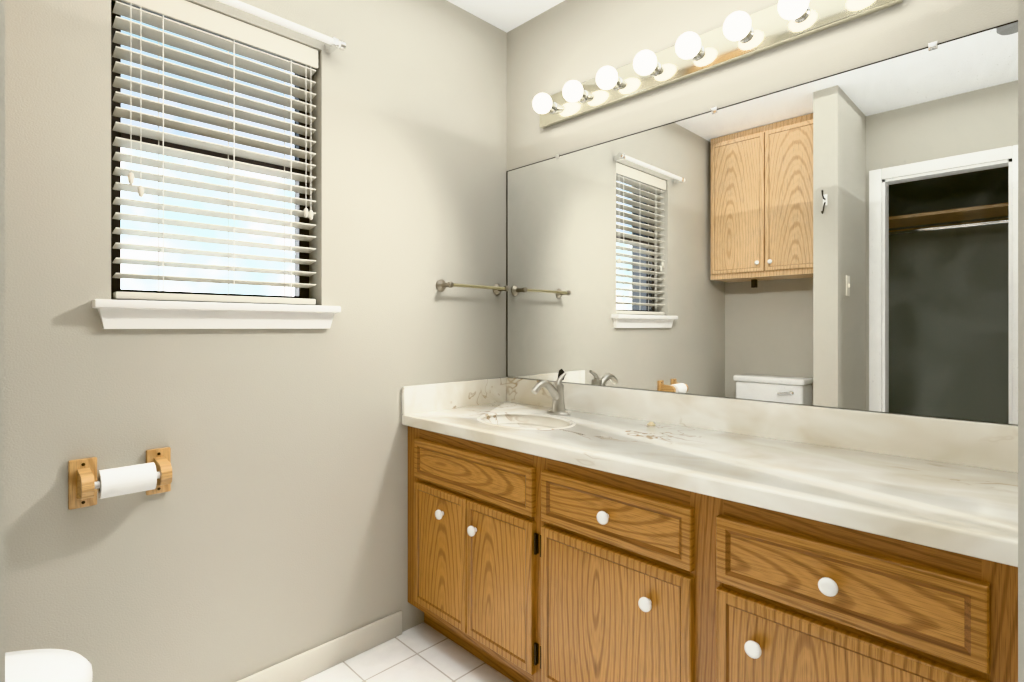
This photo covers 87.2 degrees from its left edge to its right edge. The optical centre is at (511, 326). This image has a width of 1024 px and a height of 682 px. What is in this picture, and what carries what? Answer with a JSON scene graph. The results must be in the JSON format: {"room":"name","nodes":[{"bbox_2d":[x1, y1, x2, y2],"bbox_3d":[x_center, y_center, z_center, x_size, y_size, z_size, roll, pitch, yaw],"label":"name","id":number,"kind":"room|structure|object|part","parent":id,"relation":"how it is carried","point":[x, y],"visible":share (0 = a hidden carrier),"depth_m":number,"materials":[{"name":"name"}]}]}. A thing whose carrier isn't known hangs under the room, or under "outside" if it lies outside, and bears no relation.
{"room":"bathroom","nodes":[
{"label":"bathroom","id":0,"kind":"room"},
{"bbox_2d":[0,0,4,681],"bbox_3d":[-0.825,-0.084,0.429,0.610,2.440,0.120,0,0,-45],"label":"wall","id":1,"kind":"structure","parent":0,"point":[2,340],"depth_m":0.60,"materials":[{"name":"beige paint"}]},
{"bbox_2d":[5,0,506,681],"bbox_3d":[-0.907,-0.084,1.606,2.350,2.440,0.140,0,0,-45],"label":"wall","id":2,"kind":"structure","parent":0,"point":[408,207],"depth_m":1.83,"materials":[{"name":"beige paint"}]},
{"bbox_2d":[98,308,334,681],"bbox_3d":[-0.870,0.533,1.625,0.626,1.205,0.166,0,0,-45],"label":"wall","id":3,"kind":"structure","parent":2,"relation":"in","point":[216,563],"depth_m":1.56,"materials":[{"name":"beige paint"}]},
{"bbox_2d":[68,447,171,509],"bbox_3d":[-0.977,0.388,1.360,0.216,0.120,0.111,0,0,-45],"label":"paper holder","id":4,"kind":"object","parent":3,"relation":"attached to","point":[152,475],"visible":1,"depth_m":1.33,"materials":[{"name":"brown wood"}]},
{"bbox_3d":[-1.068,0.388,1.338,0.056,0.120,0.014,0,0,-45],"label":"plate","id":5,"kind":"part","parent":4,"relation":"part of","materials":[{"name":"brown wood"}]},
{"bbox_3d":[-1.032,0.387,1.302,0.024,0.073,0.089,0,0,-45],"label":"arm","id":6,"kind":"part","parent":4,"relation":"part of"},
{"bbox_3d":[-0.954,0.388,1.450,0.056,0.120,0.014,0,0,-45],"label":"plate","id":7,"kind":"part","parent":4,"relation":"part of","materials":[{"name":"brown wood"}]},
{"bbox_3d":[-0.919,0.387,1.414,0.024,0.073,0.089,0,0,-45],"label":"arm","id":8,"kind":"part","parent":4,"relation":"part of"},
{"bbox_2d":[92,299,340,312],"bbox_3d":[-0.846,-0.058,1.601,0.650,0.022,0.145,0,0,-45],"label":"window sill","id":9,"kind":"structure","parent":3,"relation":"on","point":[134,304],"depth_m":1.50,"materials":[{"name":"white wood"}]},
{"bbox_3d":[-0.821,-0.021,1.575,0.626,0.052,0.026,0,0,-45],"label":"window sill apron","id":10,"kind":"part","parent":3,"relation":"part of","materials":[{"name":"white wood"}]},
{"bbox_2d":[185,0,321,51],"bbox_3d":[-0.881,-1.111,1.633,0.565,0.385,0.140,0,0,-45],"label":"wall","id":11,"kind":"structure","parent":2,"relation":"in","point":[306,13],"depth_m":1.70,"materials":[{"name":"beige paint"}]},
{"bbox_2d":[111,0,317,304],"bbox_3d":[-0.879,-0.494,1.631,0.565,0.850,0.134,0,0,-45],"label":"window blind","id":12,"kind":"object","parent":11,"relation":"attached to","point":[212,120],"visible":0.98,"depth_m":1.60,"materials":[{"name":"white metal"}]},
{"bbox_2d":[216,0,345,53],"bbox_3d":[-0.823,-0.927,1.542,0.720,0.030,0.068,0,0,-45],"label":"curtain rod","id":13,"kind":"object","parent":11,"relation":"attached to","point":[333,44],"visible":1,"depth_m":1.65,"materials":[{"name":"white metal"}]},
{"bbox_2d":[402,377,505,415],"bbox_3d":[-0.217,0.273,2.174,0.526,0.104,0.020,0,0,-45],"label":"backsplash","id":14,"kind":"structure","parent":2,"relation":"attached to","point":[426,397],"depth_m":2.14,"materials":[{"name":"beige stone"}]},
{"bbox_2d":[436,279,508,294],"bbox_3d":[-0.149,-0.164,2.207,0.351,0.048,0.070,0,0,-45],"label":"towel rail","id":15,"kind":"object","parent":2,"relation":"attached to","point":[441,285],"visible":1,"depth_m":2.15,"materials":[{"name":"grey metal"}]},
{"bbox_3d":[-0.257,-0.164,2.101,0.048,0.048,0.070,0,0,-45],"label":"post","id":16,"kind":"part","parent":15,"relation":"part of","materials":[{"name":"grey metal"}]},
{"bbox_3d":[-0.042,-0.164,2.314,0.048,0.048,0.070,0,0,-45],"label":"post","id":17,"kind":"part","parent":15,"relation":"part of","materials":[{"name":"grey metal"}]},
{"bbox_2d":[237,611,401,681],"bbox_3d":[-1.013,1.093,1.394,1.700,0.085,0.013,0,0,-45],"label":"baseboard","id":18,"kind":"structure","parent":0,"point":[315,660],"depth_m":1.79,"materials":[{"name":"beige paint"}]},
{"bbox_2d":[301,622,512,681],"bbox_3d":[-0.435,1.166,0.596,3.300,0.060,2.240,0,0,-45],"label":"floor","id":19,"kind":"structure","parent":0,"point":[423,652],"depth_m":1.81,"materials":[{"name":"tile"}]},
{"bbox_2d":[5,649,92,681],"bbox_3d":[-1.091,0.734,0.798,0.744,0.805,0.450,0,0,-45],"label":"toilet","id":20,"kind":"object","parent":19,"relation":"on","point":[47,665],"visible":1,"depth_m":1.02,"materials":[{"name":"white ceramic"}]},
{"bbox_2d":[402,420,1017,681],"bbox_3d":[0.480,0.750,1.474,0.560,0.772,1.996,0,0,-45],"label":"bathroom vanity","id":21,"kind":"object","parent":19,"relation":"on","point":[559,530],"depth_m":1.24,"materials":[{"name":"brown wood"}]},
{"bbox_3d":[-0.245,0.636,1.826,0.024,0.033,0.033,0,0,-45],"label":"knob","id":22,"kind":"part","parent":21,"relation":"part of","materials":[{"name":"white ceramic"}]},
{"bbox_3d":[-0.248,0.780,1.859,0.018,0.436,0.292,0,0,-45],"label":"door","id":23,"kind":"part","parent":21,"relation":"part of","materials":[{"name":"brown wood"}]},
{"bbox_3d":[-0.125,0.646,1.705,0.024,0.033,0.033,0,0,-45],"label":"knob","id":24,"kind":"part","parent":21,"relation":"part of","materials":[{"name":"white ceramic"}]},
{"bbox_3d":[-0.145,0.476,1.754,0.018,0.139,0.587,0,0,-45],"label":"drawer","id":25,"kind":"part","parent":21,"relation":"part of","materials":[{"name":"brown wood"}]},
{"bbox_3d":[-0.132,0.390,1.767,0.019,0.052,0.567,0,0,-45],"label":"rail","id":26,"kind":"part","parent":21,"relation":"part of","materials":[{"name":"brown wood"}]},
{"bbox_3d":[-0.132,0.556,1.767,0.019,0.040,0.567,0,0,-45],"label":"rail","id":27,"kind":"part","parent":21,"relation":"part of","materials":[{"name":"brown wood"}]},
{"bbox_3d":[-0.132,1.008,1.767,0.019,0.045,0.567,0,0,-45],"label":"rail","id":28,"kind":"part","parent":21,"relation":"part of","materials":[{"name":"brown wood"}]},
{"bbox_3d":[-0.041,0.780,1.649,0.018,0.436,0.292,0,0,-45],"label":"door","id":29,"kind":"part","parent":21,"relation":"part of","materials":[{"name":"brown wood"}]},
{"bbox_3d":[0.230,0.476,1.346,0.024,0.033,0.033,0,0,-45],"label":"knob","id":30,"kind":"part","parent":21,"relation":"part of","materials":[{"name":"white ceramic"}]},
{"bbox_3d":[0.245,0.476,1.361,0.018,0.139,0.450,0,0,-45],"label":"drawer","id":31,"kind":"part","parent":21,"relation":"part of","materials":[{"name":"brown wood"}]},
{"bbox_3d":[0.245,0.780,1.361,0.018,0.436,0.450,0,0,-45],"label":"door","id":32,"kind":"part","parent":21,"relation":"part of","materials":[{"name":"brown wood"}]},
{"bbox_3d":[0.258,0.390,1.374,0.019,0.052,0.430,0,0,-45],"label":"rail","id":33,"kind":"part","parent":21,"relation":"part of","materials":[{"name":"brown wood"}]},
{"bbox_3d":[0.315,0.649,1.261,0.024,0.033,0.033,0,0,-45],"label":"knob","id":34,"kind":"part","parent":21,"relation":"part of","materials":[{"name":"white ceramic"}]},
{"bbox_2d":[402,400,1017,559],"bbox_3d":[0.485,0.344,1.479,0.546,0.040,1.996,0,0,-45],"label":"countertop","id":35,"kind":"structure","parent":21,"relation":"on","point":[964,505],"depth_m":1.23,"materials":[{"name":"beige stone"}]},
{"bbox_2d":[477,412,575,450],"bbox_3d":[0.045,0.324,1.867,0.284,0.200,0.388,0,0,-45],"label":"sink","id":36,"kind":"object","parent":35,"relation":"in","point":[536,423],"depth_m":1.97,"materials":[{"name":"ceramic"}]},
{"bbox_2d":[531,372,570,415],"bbox_3d":[0.138,0.248,1.973,0.184,0.152,0.099,0,0,-45],"label":"faucet","id":37,"kind":"object","parent":35,"relation":"on","point":[556,390],"depth_m":1.98,"materials":[{"name":"silver metal"}]},
{"bbox_2d":[557,368,564,380],"label":"handle","id":38,"kind":"object","parent":37,"relation":"attached to","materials":[{"name":"silver metal"}]},
{"bbox_2d":[506,377,1017,471],"bbox_3d":[0.672,0.273,1.664,0.020,0.104,1.996,0,0,-45],"label":"backsplash","id":39,"kind":"structure","parent":35,"relation":"on","point":[987,445],"depth_m":1.50,"materials":[{"name":"beige stone"}]},
{"bbox_3d":[0.488,0.649,1.085,0.024,0.033,0.033,0,0,-45],"label":"knob","id":40,"kind":"part","parent":21,"relation":"part of","materials":[{"name":"white ceramic"}]},
{"bbox_3d":[0.583,0.476,0.989,0.024,0.033,0.033,0,0,-45],"label":"knob","id":41,"kind":"part","parent":21,"relation":"part of","materials":[{"name":"white ceramic"}]},
{"bbox_3d":[0.611,0.390,1.017,0.019,0.052,0.420,0,0,-45],"label":"rail","id":42,"kind":"part","parent":21,"relation":"part of","materials":[{"name":"brown wood"}]},
{"bbox_3d":[0.598,0.476,1.004,0.018,0.139,0.440,0,0,-45],"label":"drawer","id":43,"kind":"part","parent":21,"relation":"part of","materials":[{"name":"brown wood"}]},
{"bbox_3d":[0.598,0.780,1.004,0.018,0.436,0.440,0,0,-45],"label":"door","id":44,"kind":"part","parent":21,"relation":"part of","materials":[{"name":"brown wood"}]},
{"bbox_2d":[447,0,564,32],"bbox_3d":[-0.435,-1.334,0.596,3.300,0.060,2.240,0,0,-45],"label":"ceiling","id":45,"kind":"structure","parent":0,"point":[506,16],"depth_m":2.21,"materials":[{"name":"white paint"}]},
{"bbox_2d":[533,0,902,128],"bbox_3d":[0.514,-0.875,1.746,0.131,0.113,1.220,0,0,-45],"label":"vanity light","id":46,"kind":"object","parent":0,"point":[738,35],"visible":1,"depth_m":1.68,"materials":[{"name":"white glass"}]},
{"bbox_3d":[0.119,-0.875,2.106,0.076,0.076,0.076,0,0,-45],"label":"bulb","id":47,"kind":"part","parent":46,"relation":"part of","materials":[{"name":"white glass"}]},
{"bbox_2d":[544,101,557,114],"bbox_3d":[0.154,-0.875,2.141,0.034,0.048,0.048,0,0,-45],"label":"socket","id":48,"kind":"object","parent":46,"relation":"attached to","point":[553,110],"depth_m":2.14,"materials":[{"name":"silver metal"}]},
{"bbox_3d":[0.226,-0.875,1.998,0.076,0.076,0.076,0,0,-45],"label":"bulb","id":49,"kind":"part","parent":46,"relation":"part of","materials":[{"name":"white glass"}]},
{"bbox_2d":[574,89,588,103],"bbox_3d":[0.261,-0.875,2.032,0.034,0.048,0.048,0,0,-45],"label":"socket","id":50,"kind":"object","parent":46,"relation":"attached to","point":[584,99],"depth_m":2.03,"materials":[{"name":"silver metal"}]},
{"bbox_3d":[0.333,-0.875,1.890,0.076,0.076,0.076,0,0,-45],"label":"bulb","id":51,"kind":"part","parent":46,"relation":"part of","materials":[{"name":"white glass"}]},
{"bbox_2d":[608,75,623,90],"bbox_3d":[0.368,-0.875,1.924,0.034,0.048,0.048,0,0,-45],"label":"socket","id":52,"kind":"object","parent":46,"relation":"attached to","point":[619,85],"depth_m":1.92,"materials":[{"name":"silver metal"}]},
{"bbox_3d":[0.441,-0.875,1.781,0.076,0.076,0.076,0,0,-45],"label":"bulb","id":53,"kind":"part","parent":46,"relation":"part of","materials":[{"name":"white glass"}]},
{"bbox_2d":[645,60,661,76],"bbox_3d":[0.475,-0.875,1.816,0.034,0.048,0.048,0,0,-45],"label":"socket","id":54,"kind":"object","parent":46,"relation":"attached to","point":[657,72],"depth_m":1.81,"materials":[{"name":"silver metal"}]},
{"bbox_3d":[0.548,-0.875,1.673,0.076,0.076,0.076,0,0,-45],"label":"bulb","id":55,"kind":"part","parent":46,"relation":"part of","materials":[{"name":"white glass"}]},
{"bbox_2d":[687,43,705,61],"bbox_3d":[0.583,-0.875,1.707,0.034,0.048,0.048,0,0,-45],"label":"socket","id":56,"kind":"object","parent":46,"relation":"attached to","point":[700,56],"depth_m":1.70,"materials":[{"name":"silver metal"}]},
{"bbox_3d":[0.655,-0.875,1.565,0.076,0.076,0.076,0,0,-45],"label":"bulb","id":57,"kind":"part","parent":46,"relation":"part of","materials":[{"name":"white glass"}]},
{"bbox_2d":[735,24,754,43],"bbox_3d":[0.690,-0.875,1.599,0.034,0.048,0.048,0,0,-45],"label":"socket","id":58,"kind":"object","parent":46,"relation":"attached to","point":[749,38],"depth_m":1.60,"materials":[{"name":"silver metal"}]},
{"bbox_3d":[0.762,-0.875,1.456,0.076,0.076,0.076,0,0,-45],"label":"bulb","id":59,"kind":"part","parent":46,"relation":"part of","materials":[{"name":"white glass"}]},
{"bbox_2d":[790,1,810,22],"bbox_3d":[0.797,-0.875,1.491,0.034,0.048,0.048,0,0,-45],"label":"socket","id":60,"kind":"object","parent":46,"relation":"attached to","point":[805,17],"depth_m":1.49,"materials":[{"name":"silver metal"}]},
{"bbox_2d":[507,0,1017,424],"bbox_3d":[0.699,-0.084,1.718,0.109,2.440,2.240,0,0,-45],"label":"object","id":61,"kind":"object","parent":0,"point":[847,239],"depth_m":1.56,"materials":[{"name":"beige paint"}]},
{"bbox_2d":[1018,0,1023,681],"bbox_3d":[0.411,-0.084,0.391,0.146,2.440,0.058,0,0,-45],"label":"wall","id":62,"kind":"structure","parent":0,"point":[1020,340],"depth_m":0.36,"materials":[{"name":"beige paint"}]}
]}

